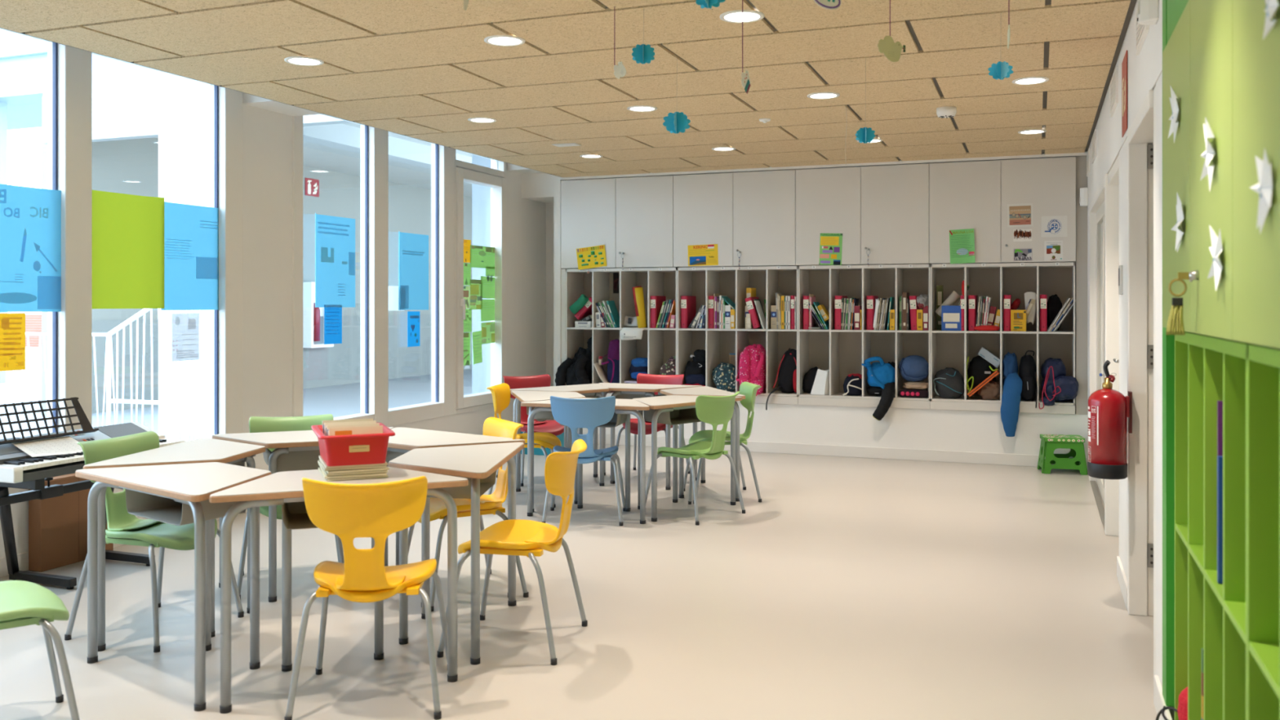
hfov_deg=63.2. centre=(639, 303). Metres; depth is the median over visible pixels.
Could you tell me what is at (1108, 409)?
fire extinguisher
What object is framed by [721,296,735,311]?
book
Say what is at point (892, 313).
book
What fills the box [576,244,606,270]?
poster
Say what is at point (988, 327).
pouch
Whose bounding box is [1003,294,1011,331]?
binder
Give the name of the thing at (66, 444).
sheet music
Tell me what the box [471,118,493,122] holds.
diffuser
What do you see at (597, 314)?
book
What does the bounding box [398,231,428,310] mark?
poster
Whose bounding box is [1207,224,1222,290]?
star
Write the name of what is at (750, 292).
box
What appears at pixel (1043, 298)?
binder
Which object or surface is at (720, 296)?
book
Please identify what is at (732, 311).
book
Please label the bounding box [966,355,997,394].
drawstring bag
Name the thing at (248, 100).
ceiling
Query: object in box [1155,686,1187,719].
backpack
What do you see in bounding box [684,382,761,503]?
chair
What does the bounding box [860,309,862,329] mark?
book
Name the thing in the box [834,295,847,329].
binder
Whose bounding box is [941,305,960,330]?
binder
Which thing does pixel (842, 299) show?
book
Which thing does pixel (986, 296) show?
book
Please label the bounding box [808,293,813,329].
book
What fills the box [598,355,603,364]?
bottle
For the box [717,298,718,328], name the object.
book
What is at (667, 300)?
book
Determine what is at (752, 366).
rucksack
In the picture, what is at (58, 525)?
cardboard box
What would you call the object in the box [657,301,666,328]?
book
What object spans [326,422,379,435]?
book
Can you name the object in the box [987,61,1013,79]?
ornament
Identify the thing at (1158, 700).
baseboard
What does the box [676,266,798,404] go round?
cubby unit
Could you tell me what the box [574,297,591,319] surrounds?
binder
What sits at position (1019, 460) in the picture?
baseboard
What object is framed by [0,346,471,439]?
ground
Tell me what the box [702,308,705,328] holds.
book
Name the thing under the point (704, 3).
ornament
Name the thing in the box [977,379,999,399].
crumpled bag
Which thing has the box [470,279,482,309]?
poster
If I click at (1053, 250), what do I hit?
print
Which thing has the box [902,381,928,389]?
folded cloth
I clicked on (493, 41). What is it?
diffuser
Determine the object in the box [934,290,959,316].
poster
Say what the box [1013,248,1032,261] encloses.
print
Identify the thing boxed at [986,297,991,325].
book
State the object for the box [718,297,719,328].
book
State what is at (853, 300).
book
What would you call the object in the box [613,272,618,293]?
print
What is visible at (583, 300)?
rolled mat
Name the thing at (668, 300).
book
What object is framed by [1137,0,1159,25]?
sensor
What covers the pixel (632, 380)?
notebook
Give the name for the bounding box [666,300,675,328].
book
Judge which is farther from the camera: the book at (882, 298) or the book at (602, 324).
the book at (602, 324)
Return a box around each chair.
[0,580,79,719]
[64,431,244,652]
[236,413,344,599]
[284,475,447,719]
[408,417,528,611]
[436,439,587,665]
[486,382,561,507]
[496,373,572,486]
[520,431,564,455]
[541,395,625,525]
[609,373,689,478]
[645,391,745,524]
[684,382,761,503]
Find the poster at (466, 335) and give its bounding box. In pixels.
[463,332,470,368]
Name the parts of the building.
post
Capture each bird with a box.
[613,6,626,79]
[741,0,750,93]
[877,0,905,62]
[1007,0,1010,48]
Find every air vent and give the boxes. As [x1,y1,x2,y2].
[1086,147,1090,176]
[1091,128,1096,164]
[1110,66,1118,117]
[1135,7,1149,55]
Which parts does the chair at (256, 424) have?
leg, seat, backrest, leg, leg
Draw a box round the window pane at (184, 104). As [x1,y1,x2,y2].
[158,71,209,441]
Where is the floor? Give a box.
[0,444,1156,719]
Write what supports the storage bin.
on the booklet at (320, 456)
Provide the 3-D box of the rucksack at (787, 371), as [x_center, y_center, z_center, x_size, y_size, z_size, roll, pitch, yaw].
[1.351,0.695,9.689,0.296,0.570,0.314,0,0,21]
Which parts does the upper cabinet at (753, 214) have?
door, door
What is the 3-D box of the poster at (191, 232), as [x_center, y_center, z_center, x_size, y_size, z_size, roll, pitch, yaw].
[-2.805,-0.291,6.485,0.024,0.656,0.513,0,0,18]
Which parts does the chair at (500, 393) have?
leg, backrest, seat, leg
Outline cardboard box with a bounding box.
[28,473,113,572]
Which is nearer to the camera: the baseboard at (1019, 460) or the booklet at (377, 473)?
the booklet at (377, 473)
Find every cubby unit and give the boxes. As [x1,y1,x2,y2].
[565,267,676,396]
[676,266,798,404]
[798,264,930,408]
[930,262,1075,414]
[1174,331,1253,719]
[1247,344,1279,719]
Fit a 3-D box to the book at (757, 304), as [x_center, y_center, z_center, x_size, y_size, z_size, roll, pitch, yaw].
[1.140,0.101,9.775,0.096,0.264,0.162,0,0,21]
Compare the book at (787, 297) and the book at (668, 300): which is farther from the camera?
the book at (668, 300)
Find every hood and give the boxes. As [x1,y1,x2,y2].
[565,360,585,385]
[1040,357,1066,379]
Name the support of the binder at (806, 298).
on the cubby unit at (842, 353)
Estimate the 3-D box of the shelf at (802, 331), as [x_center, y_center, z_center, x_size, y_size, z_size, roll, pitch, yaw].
[2.073,0.243,9.528,1.146,0.018,0.417,0,0,21]
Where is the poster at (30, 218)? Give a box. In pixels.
[0,183,61,311]
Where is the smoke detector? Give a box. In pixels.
[936,106,956,118]
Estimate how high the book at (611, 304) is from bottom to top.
0.266 m
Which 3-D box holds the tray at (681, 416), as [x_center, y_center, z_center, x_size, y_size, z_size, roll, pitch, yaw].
[0.243,0.740,7.001,0.413,0.100,0.272,0,0,-45]
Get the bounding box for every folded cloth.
[898,388,928,397]
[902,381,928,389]
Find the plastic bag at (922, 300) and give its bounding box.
[916,293,928,308]
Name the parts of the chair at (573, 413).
leg, leg, backrest, seat, leg, leg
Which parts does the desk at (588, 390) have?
leg, leg, leg, leg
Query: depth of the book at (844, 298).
9.42 m
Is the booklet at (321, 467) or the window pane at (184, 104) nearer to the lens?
the booklet at (321, 467)
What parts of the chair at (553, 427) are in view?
leg, backrest, seat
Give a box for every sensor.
[759,118,770,123]
[1079,187,1088,206]
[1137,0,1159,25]
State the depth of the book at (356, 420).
4.04 m
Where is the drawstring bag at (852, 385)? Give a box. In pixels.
[843,373,862,395]
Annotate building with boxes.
[0,38,137,382]
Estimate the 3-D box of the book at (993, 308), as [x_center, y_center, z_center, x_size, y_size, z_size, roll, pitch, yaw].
[3.069,0.125,9.087,0.088,0.217,0.122,0,0,21]
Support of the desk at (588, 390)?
on the floor
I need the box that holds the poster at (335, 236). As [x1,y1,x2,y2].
[315,213,355,307]
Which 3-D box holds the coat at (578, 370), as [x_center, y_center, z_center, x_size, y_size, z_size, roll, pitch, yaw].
[-0.602,0.584,10.434,0.374,0.529,0.447,0,0,21]
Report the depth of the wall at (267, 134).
7.21 m
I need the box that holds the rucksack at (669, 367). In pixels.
[659,355,675,374]
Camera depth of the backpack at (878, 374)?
9.28 m
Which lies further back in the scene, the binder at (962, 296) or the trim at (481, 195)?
the trim at (481, 195)
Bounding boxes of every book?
[322,418,373,432]
[324,420,376,434]
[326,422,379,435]
[328,425,382,435]
[574,320,591,327]
[580,315,591,321]
[595,302,608,327]
[595,312,601,327]
[597,302,610,327]
[599,302,611,327]
[600,312,604,327]
[601,302,613,327]
[602,300,614,327]
[606,300,619,327]
[656,301,664,328]
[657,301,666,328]
[658,299,668,328]
[660,299,669,328]
[662,299,671,328]
[664,299,673,328]
[665,299,675,328]
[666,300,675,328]
[669,315,675,328]
[688,305,702,328]
[690,304,705,328]
[695,305,704,328]
[697,305,705,328]
[698,314,703,328]
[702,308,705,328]
[714,293,721,328]
[715,296,719,328]
[716,297,718,328]
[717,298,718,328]
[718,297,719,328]
[719,295,727,328]
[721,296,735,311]
[721,300,722,328]
[722,299,723,328]
[723,300,728,328]
[724,305,733,328]
[730,309,735,328]
[745,306,748,328]
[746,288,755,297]
[746,313,753,328]
[754,299,765,328]
[754,300,765,328]
[764,299,765,318]
[770,305,777,328]
[775,293,782,328]
[777,293,783,328]
[778,295,781,328]
[781,295,785,328]
[784,297,785,328]
[785,295,791,328]
[786,297,787,328]
[787,296,791,328]
[795,296,796,328]
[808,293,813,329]
[808,302,824,329]
[808,306,822,329]
[809,297,815,329]
[811,304,826,329]
[813,302,829,329]
[817,304,829,321]
[840,297,844,329]
[842,297,844,329]
[843,297,848,329]
[845,299,848,329]
[847,299,849,329]
[848,297,851,329]
[849,297,856,329]
[850,299,853,329]
[851,298,858,329]
[853,306,862,329]
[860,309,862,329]
[875,297,880,329]
[877,297,882,329]
[878,297,886,329]
[879,299,884,329]
[880,299,885,329]
[881,299,887,329]
[883,297,890,329]
[887,297,894,329]
[889,309,895,329]
[899,296,901,330]
[901,295,902,330]
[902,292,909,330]
[906,298,909,330]
[907,299,911,330]
[916,309,923,330]
[923,306,928,330]
[936,284,942,329]
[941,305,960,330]
[975,297,979,330]
[977,297,981,326]
[978,296,983,325]
[979,297,983,325]
[982,298,986,325]
[983,296,988,324]
[984,297,988,324]
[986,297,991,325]
[986,306,996,325]
[993,309,1003,326]
[1010,310,1026,331]
[1026,298,1035,319]
[1047,297,1069,331]
[1048,297,1070,331]
[1049,297,1073,331]
[1051,299,1073,331]
[1053,299,1075,331]
[1054,306,1072,331]
[1201,648,1203,719]
[1217,400,1222,455]
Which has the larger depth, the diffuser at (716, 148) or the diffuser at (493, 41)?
the diffuser at (716, 148)
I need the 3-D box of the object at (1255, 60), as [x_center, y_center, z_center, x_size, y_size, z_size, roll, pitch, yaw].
[1.188,-0.364,1.452,0.452,0.876,1.269,0,0,21]
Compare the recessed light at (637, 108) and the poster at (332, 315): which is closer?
the recessed light at (637, 108)
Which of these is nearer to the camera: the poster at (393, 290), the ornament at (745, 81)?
the ornament at (745, 81)
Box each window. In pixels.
[0,27,243,494]
[292,114,453,426]
[453,148,506,414]
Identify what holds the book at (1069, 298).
on the cubby unit at (948, 348)
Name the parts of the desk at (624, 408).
leg, leg, leg, leg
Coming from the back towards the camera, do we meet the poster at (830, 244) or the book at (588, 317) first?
the book at (588, 317)
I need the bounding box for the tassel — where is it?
[1165,270,1199,335]
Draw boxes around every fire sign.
[304,177,319,196]
[1121,49,1127,137]
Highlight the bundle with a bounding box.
[897,355,928,381]
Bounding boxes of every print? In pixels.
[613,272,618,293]
[1007,203,1033,226]
[1013,229,1031,241]
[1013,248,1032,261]
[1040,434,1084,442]
[1041,215,1066,237]
[1044,240,1062,260]
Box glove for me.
[961,280,964,295]
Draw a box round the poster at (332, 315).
[324,304,342,344]
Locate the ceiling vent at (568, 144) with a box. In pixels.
[551,142,581,146]
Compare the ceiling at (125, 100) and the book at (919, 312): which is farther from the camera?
the ceiling at (125, 100)
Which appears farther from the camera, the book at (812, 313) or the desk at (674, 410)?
the book at (812, 313)
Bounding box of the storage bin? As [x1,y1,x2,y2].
[311,422,395,466]
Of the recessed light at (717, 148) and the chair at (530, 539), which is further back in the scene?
the recessed light at (717, 148)
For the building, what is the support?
on the ground
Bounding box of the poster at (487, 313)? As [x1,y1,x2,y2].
[480,298,494,321]
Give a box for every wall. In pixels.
[0,104,546,558]
[25,314,41,346]
[41,96,471,416]
[520,151,1087,457]
[1087,0,1174,719]
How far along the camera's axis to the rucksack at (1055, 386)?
8.74 m
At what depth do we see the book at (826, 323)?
9.51 m
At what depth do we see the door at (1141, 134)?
4.60 m
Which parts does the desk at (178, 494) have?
leg, leg, leg, leg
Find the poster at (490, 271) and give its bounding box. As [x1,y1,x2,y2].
[485,266,494,276]
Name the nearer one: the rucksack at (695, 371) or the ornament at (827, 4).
the ornament at (827, 4)
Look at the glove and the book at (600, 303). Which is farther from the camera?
the book at (600, 303)
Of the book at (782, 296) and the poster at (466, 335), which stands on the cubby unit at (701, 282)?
the book at (782, 296)
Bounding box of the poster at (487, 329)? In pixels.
[480,321,494,344]
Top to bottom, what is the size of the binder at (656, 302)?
0.311 m
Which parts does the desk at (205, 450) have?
leg, leg, leg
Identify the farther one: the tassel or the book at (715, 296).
the book at (715, 296)
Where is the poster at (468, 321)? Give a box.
[463,308,471,332]
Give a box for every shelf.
[567,327,675,330]
[678,328,796,331]
[800,328,928,333]
[932,329,1073,333]
[1175,524,1245,644]
[1248,641,1279,699]
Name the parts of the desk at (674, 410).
leg, leg, leg, leg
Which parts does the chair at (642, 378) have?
leg, leg, seat, backrest, leg, leg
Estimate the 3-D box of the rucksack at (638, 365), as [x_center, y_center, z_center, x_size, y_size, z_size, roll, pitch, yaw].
[0.022,0.634,10.267,0.234,0.216,0.297,0,0,21]
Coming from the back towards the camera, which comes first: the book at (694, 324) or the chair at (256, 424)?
the book at (694, 324)
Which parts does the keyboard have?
control panel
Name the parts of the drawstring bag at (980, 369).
cord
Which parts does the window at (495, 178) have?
handle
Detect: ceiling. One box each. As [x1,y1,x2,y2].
[0,0,1137,177]
[42,66,471,197]
[243,93,544,173]
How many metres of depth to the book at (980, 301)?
9.00 m
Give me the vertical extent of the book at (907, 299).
0.282 m
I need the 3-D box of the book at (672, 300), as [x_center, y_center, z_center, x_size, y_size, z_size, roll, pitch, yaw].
[0.314,0.094,10.130,0.083,0.278,0.227,0,0,21]
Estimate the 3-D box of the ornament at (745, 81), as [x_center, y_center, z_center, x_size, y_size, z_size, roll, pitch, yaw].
[0.418,-1.044,4.100,0.004,0.432,0.086,0,0,30]
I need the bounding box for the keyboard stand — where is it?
[0,477,155,589]
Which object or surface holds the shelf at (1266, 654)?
attached to the cubby unit at (1263, 362)
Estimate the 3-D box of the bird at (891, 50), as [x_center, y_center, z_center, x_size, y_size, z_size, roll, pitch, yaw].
[0.944,-1.084,3.901,0.116,0.352,0.004,0,0,-14]
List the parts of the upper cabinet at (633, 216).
door, door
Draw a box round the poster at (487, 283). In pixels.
[480,275,494,298]
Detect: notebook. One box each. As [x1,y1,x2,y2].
[593,363,608,382]
[624,379,636,382]
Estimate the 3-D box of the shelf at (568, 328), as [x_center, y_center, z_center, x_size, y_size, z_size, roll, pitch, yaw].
[-0.119,0.243,10.367,1.146,0.018,0.417,0,0,21]
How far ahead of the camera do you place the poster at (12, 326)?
5.37 m
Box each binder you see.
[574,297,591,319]
[650,295,666,328]
[680,295,696,328]
[708,296,714,328]
[744,297,761,328]
[791,295,796,328]
[803,295,815,329]
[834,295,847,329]
[866,295,878,329]
[909,295,919,330]
[960,295,964,330]
[968,295,977,330]
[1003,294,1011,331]
[1040,294,1047,331]
[1217,455,1222,583]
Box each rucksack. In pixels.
[600,338,619,382]
[629,357,647,378]
[659,355,675,374]
[684,349,705,385]
[711,362,735,391]
[736,343,765,395]
[765,347,796,409]
[1018,350,1037,408]
[1038,357,1078,408]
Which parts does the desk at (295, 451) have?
leg, leg, leg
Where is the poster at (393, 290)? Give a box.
[388,285,399,311]
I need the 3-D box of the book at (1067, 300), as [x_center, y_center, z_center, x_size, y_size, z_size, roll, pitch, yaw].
[3.570,0.090,8.885,0.176,0.285,0.229,0,0,21]
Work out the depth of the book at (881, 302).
9.31 m
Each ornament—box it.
[463,0,468,10]
[631,5,654,63]
[662,54,690,133]
[695,0,724,8]
[813,0,841,9]
[855,57,875,143]
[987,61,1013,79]
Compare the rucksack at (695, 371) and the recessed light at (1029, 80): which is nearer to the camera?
the recessed light at (1029, 80)
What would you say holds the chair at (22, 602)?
on the floor
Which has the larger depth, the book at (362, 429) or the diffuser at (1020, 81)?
the diffuser at (1020, 81)
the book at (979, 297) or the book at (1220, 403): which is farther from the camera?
the book at (979, 297)
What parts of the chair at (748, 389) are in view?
leg, leg, seat, leg, backrest, leg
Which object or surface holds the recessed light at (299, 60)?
in the ceiling at (420, 69)
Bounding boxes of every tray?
[125,488,246,525]
[231,461,244,466]
[262,448,319,472]
[281,501,318,529]
[385,450,404,466]
[426,470,496,498]
[526,406,554,419]
[560,412,626,427]
[585,395,599,398]
[615,393,666,399]
[643,408,702,425]
[808,327,820,329]
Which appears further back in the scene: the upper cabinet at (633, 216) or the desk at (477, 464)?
the upper cabinet at (633, 216)
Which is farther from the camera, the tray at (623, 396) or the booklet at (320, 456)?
the tray at (623, 396)
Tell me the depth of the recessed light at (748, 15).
4.54 m
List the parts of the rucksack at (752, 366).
panel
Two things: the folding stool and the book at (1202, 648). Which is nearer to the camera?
the book at (1202, 648)
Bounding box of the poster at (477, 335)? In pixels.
[472,330,482,364]
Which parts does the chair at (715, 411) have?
leg, seat, leg, leg, backrest, leg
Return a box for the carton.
[977,346,999,367]
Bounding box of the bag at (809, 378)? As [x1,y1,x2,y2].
[802,366,822,393]
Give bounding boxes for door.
[1088,173,1119,536]
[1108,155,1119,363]
[1127,86,1155,675]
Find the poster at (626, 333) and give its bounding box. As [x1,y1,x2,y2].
[620,327,647,340]
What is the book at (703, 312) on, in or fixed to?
on the cubby unit at (701, 282)
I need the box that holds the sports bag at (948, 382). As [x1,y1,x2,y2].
[933,367,964,398]
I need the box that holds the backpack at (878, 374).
[861,356,895,388]
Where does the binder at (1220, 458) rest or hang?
on the cubby unit at (1211, 615)
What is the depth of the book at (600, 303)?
10.27 m
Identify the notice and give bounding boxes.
[172,313,199,361]
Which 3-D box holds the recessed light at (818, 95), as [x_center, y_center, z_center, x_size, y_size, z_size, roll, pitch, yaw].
[1.107,-1.257,6.279,0.196,0.006,0.196,0,0,21]
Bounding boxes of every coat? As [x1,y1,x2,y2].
[555,336,591,386]
[866,361,895,420]
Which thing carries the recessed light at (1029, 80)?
in the ceiling at (420, 69)
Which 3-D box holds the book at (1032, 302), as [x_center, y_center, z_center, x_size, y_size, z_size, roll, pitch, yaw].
[3.348,0.093,9.005,0.144,0.279,0.151,0,0,21]
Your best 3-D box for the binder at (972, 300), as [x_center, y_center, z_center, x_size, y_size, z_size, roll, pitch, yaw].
[2.931,0.079,9.158,0.059,0.309,0.287,0,0,21]
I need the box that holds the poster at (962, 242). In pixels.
[949,228,975,263]
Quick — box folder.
[967,369,999,396]
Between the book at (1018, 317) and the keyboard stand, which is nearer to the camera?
the keyboard stand
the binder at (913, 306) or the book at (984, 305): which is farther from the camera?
the binder at (913, 306)
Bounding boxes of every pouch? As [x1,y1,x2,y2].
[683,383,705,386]
[973,324,999,330]
[1010,298,1020,310]
[1047,293,1062,330]
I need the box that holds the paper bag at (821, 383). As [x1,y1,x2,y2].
[810,368,829,395]
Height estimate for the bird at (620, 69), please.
0.303 m
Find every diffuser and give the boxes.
[288,58,319,64]
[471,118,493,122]
[488,37,520,44]
[582,155,599,157]
[630,106,653,111]
[715,147,733,150]
[724,12,759,21]
[810,93,835,97]
[1016,78,1044,84]
[1021,130,1042,133]
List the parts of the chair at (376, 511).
leg, leg, backrest, seat, leg, leg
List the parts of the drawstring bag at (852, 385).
cord, red panel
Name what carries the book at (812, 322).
on the cubby unit at (842, 353)
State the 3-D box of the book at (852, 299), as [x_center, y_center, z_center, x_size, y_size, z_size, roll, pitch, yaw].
[1.939,0.088,9.478,0.030,0.290,0.174,0,0,21]
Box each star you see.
[1168,86,1178,143]
[1171,191,1184,252]
[1200,116,1215,191]
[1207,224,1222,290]
[1249,147,1272,234]
[1262,0,1279,39]
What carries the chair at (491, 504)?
on the floor
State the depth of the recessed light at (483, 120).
7.11 m
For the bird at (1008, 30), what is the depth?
3.94 m
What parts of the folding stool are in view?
panel, leg panel, leg panel, panel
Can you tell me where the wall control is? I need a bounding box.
[1118,265,1123,294]
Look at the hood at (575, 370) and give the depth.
10.26 m
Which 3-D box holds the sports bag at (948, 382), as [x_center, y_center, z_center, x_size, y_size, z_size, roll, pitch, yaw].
[2.730,0.694,9.174,0.254,0.266,0.236,0,0,24]
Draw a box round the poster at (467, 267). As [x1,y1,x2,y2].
[463,262,471,285]
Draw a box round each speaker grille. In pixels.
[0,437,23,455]
[93,422,147,437]
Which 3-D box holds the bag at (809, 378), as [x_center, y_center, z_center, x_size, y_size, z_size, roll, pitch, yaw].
[1.622,0.705,9.669,0.215,0.246,0.204,0,0,16]
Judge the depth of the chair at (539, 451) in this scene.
9.52 m
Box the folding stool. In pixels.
[1036,434,1088,475]
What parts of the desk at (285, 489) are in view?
leg, leg, leg, leg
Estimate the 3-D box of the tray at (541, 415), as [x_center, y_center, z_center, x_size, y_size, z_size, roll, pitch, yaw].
[-0.639,0.740,7.318,0.272,0.100,0.413,0,0,-13]
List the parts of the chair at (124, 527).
leg, backrest, leg, leg, seat, leg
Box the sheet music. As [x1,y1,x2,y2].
[7,435,82,457]
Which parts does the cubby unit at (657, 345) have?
panel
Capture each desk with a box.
[75,462,271,711]
[83,437,265,651]
[209,466,468,713]
[212,426,393,602]
[371,426,524,607]
[388,442,524,665]
[510,383,608,486]
[511,390,585,511]
[520,397,649,524]
[598,382,702,484]
[632,395,742,521]
[660,386,745,501]
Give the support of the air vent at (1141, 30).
in the wall at (1144, 70)
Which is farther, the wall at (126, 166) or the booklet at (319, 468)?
the wall at (126, 166)
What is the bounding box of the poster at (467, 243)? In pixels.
[463,239,471,262]
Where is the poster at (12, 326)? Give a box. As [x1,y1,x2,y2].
[0,313,25,371]
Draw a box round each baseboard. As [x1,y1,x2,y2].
[0,508,247,577]
[582,432,1087,466]
[1116,555,1172,719]
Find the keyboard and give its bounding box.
[0,396,186,483]
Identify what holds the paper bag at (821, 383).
in the cubby unit at (842, 353)
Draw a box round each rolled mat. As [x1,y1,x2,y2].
[568,293,588,314]
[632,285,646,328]
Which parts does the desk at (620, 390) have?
leg, leg, leg, leg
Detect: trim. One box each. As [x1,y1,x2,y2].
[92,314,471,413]
[471,154,490,394]
[559,151,1087,180]
[560,268,565,363]
[1075,155,1087,414]
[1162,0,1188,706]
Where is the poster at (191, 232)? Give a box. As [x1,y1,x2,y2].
[160,201,218,310]
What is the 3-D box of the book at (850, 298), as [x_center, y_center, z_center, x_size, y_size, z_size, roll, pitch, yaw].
[1.938,0.090,9.512,0.026,0.285,0.228,0,0,21]
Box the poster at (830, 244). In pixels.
[818,233,842,265]
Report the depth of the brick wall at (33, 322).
33.07 m
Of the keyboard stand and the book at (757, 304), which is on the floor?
the keyboard stand
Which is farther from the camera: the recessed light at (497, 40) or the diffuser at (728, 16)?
the recessed light at (497, 40)
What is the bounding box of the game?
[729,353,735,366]
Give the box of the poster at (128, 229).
[92,190,164,308]
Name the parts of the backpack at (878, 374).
handle, handle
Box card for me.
[623,315,637,326]
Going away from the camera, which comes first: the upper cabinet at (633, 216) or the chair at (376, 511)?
the chair at (376, 511)
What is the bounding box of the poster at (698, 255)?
[688,244,718,266]
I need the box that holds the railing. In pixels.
[0,308,209,440]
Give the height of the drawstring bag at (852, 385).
0.198 m
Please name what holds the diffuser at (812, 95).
attached to the recessed light at (818, 95)
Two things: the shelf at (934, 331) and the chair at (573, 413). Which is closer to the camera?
the chair at (573, 413)
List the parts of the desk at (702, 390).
leg, leg, leg, leg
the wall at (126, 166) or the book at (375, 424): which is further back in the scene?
the wall at (126, 166)
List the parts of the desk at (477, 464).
leg, leg, leg, leg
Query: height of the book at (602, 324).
0.148 m
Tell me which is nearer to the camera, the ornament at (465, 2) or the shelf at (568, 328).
the ornament at (465, 2)
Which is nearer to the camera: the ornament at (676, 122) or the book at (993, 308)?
the ornament at (676, 122)
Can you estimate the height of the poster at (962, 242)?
0.302 m
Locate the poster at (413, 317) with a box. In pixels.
[407,311,419,346]
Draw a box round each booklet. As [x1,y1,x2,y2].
[317,460,389,473]
[318,463,387,475]
[318,467,388,481]
[319,455,387,468]
[319,458,386,471]
[320,468,386,479]
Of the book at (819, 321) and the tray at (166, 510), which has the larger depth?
the book at (819, 321)
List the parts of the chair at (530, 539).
leg, leg, seat, leg, backrest, leg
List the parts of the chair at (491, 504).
leg, leg, seat, leg, backrest, leg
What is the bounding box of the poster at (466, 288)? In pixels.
[463,285,469,308]
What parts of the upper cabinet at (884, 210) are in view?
door, door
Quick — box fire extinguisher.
[1087,360,1132,479]
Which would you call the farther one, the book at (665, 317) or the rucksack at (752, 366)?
the book at (665, 317)
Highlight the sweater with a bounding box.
[1000,351,1022,436]
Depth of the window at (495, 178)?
9.84 m
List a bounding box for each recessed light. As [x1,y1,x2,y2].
[284,56,324,66]
[467,117,497,123]
[484,35,524,46]
[579,154,603,158]
[626,105,657,111]
[711,146,735,151]
[719,9,764,22]
[807,92,839,98]
[857,138,883,142]
[1012,76,1048,84]
[1017,128,1046,133]
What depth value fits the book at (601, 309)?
10.27 m
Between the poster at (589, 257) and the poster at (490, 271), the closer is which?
the poster at (490, 271)
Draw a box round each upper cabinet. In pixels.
[302,281,333,347]
[560,175,678,268]
[673,169,799,267]
[795,163,931,266]
[929,156,1075,264]
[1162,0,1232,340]
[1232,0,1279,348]
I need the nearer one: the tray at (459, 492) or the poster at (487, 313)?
the tray at (459, 492)
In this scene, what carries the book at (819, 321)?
on the cubby unit at (842, 353)
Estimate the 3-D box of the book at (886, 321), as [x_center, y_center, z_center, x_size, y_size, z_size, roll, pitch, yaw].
[2.232,0.089,9.381,0.045,0.287,0.209,0,0,21]
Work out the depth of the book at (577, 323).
10.34 m
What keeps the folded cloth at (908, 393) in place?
on the cubby unit at (842, 353)
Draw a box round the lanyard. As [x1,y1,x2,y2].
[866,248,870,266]
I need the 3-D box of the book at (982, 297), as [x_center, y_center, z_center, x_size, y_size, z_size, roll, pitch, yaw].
[2.993,0.088,9.104,0.031,0.290,0.222,0,0,21]
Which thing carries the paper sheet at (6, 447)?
attached to the keyboard
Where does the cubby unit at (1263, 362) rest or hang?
on the floor
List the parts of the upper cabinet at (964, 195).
door, door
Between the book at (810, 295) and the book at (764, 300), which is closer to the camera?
the book at (810, 295)
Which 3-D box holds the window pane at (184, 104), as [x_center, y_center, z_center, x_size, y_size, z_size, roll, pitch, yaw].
[-3.971,-0.495,9.711,1.160,3.750,0.200,0,0,21]
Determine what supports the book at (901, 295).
on the cubby unit at (842, 353)
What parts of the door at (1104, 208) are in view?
glass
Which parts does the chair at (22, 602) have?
seat, leg, leg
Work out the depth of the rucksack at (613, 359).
10.24 m
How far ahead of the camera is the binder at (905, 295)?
9.23 m
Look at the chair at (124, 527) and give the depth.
4.43 m
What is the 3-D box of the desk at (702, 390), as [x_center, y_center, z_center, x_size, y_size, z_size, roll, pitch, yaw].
[0.414,1.010,7.613,0.455,0.740,0.874,0,0,-15]
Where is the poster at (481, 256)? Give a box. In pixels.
[470,244,494,268]
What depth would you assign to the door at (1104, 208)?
6.20 m
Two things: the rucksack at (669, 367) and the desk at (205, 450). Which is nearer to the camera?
the desk at (205, 450)
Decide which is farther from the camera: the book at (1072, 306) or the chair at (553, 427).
the book at (1072, 306)
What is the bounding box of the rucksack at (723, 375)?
[711,362,735,391]
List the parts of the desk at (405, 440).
leg, leg, leg, leg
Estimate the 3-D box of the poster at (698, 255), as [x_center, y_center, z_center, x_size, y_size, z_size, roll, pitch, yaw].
[0.596,-0.463,9.850,0.297,0.199,0.001,-2,-1,21]
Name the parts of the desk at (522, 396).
leg, leg, leg, leg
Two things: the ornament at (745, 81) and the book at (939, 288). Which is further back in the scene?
the book at (939, 288)
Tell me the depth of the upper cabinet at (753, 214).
9.73 m
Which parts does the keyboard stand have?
leg, support arm, knob, leg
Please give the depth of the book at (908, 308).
9.23 m
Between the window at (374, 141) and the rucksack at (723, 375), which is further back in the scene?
the rucksack at (723, 375)

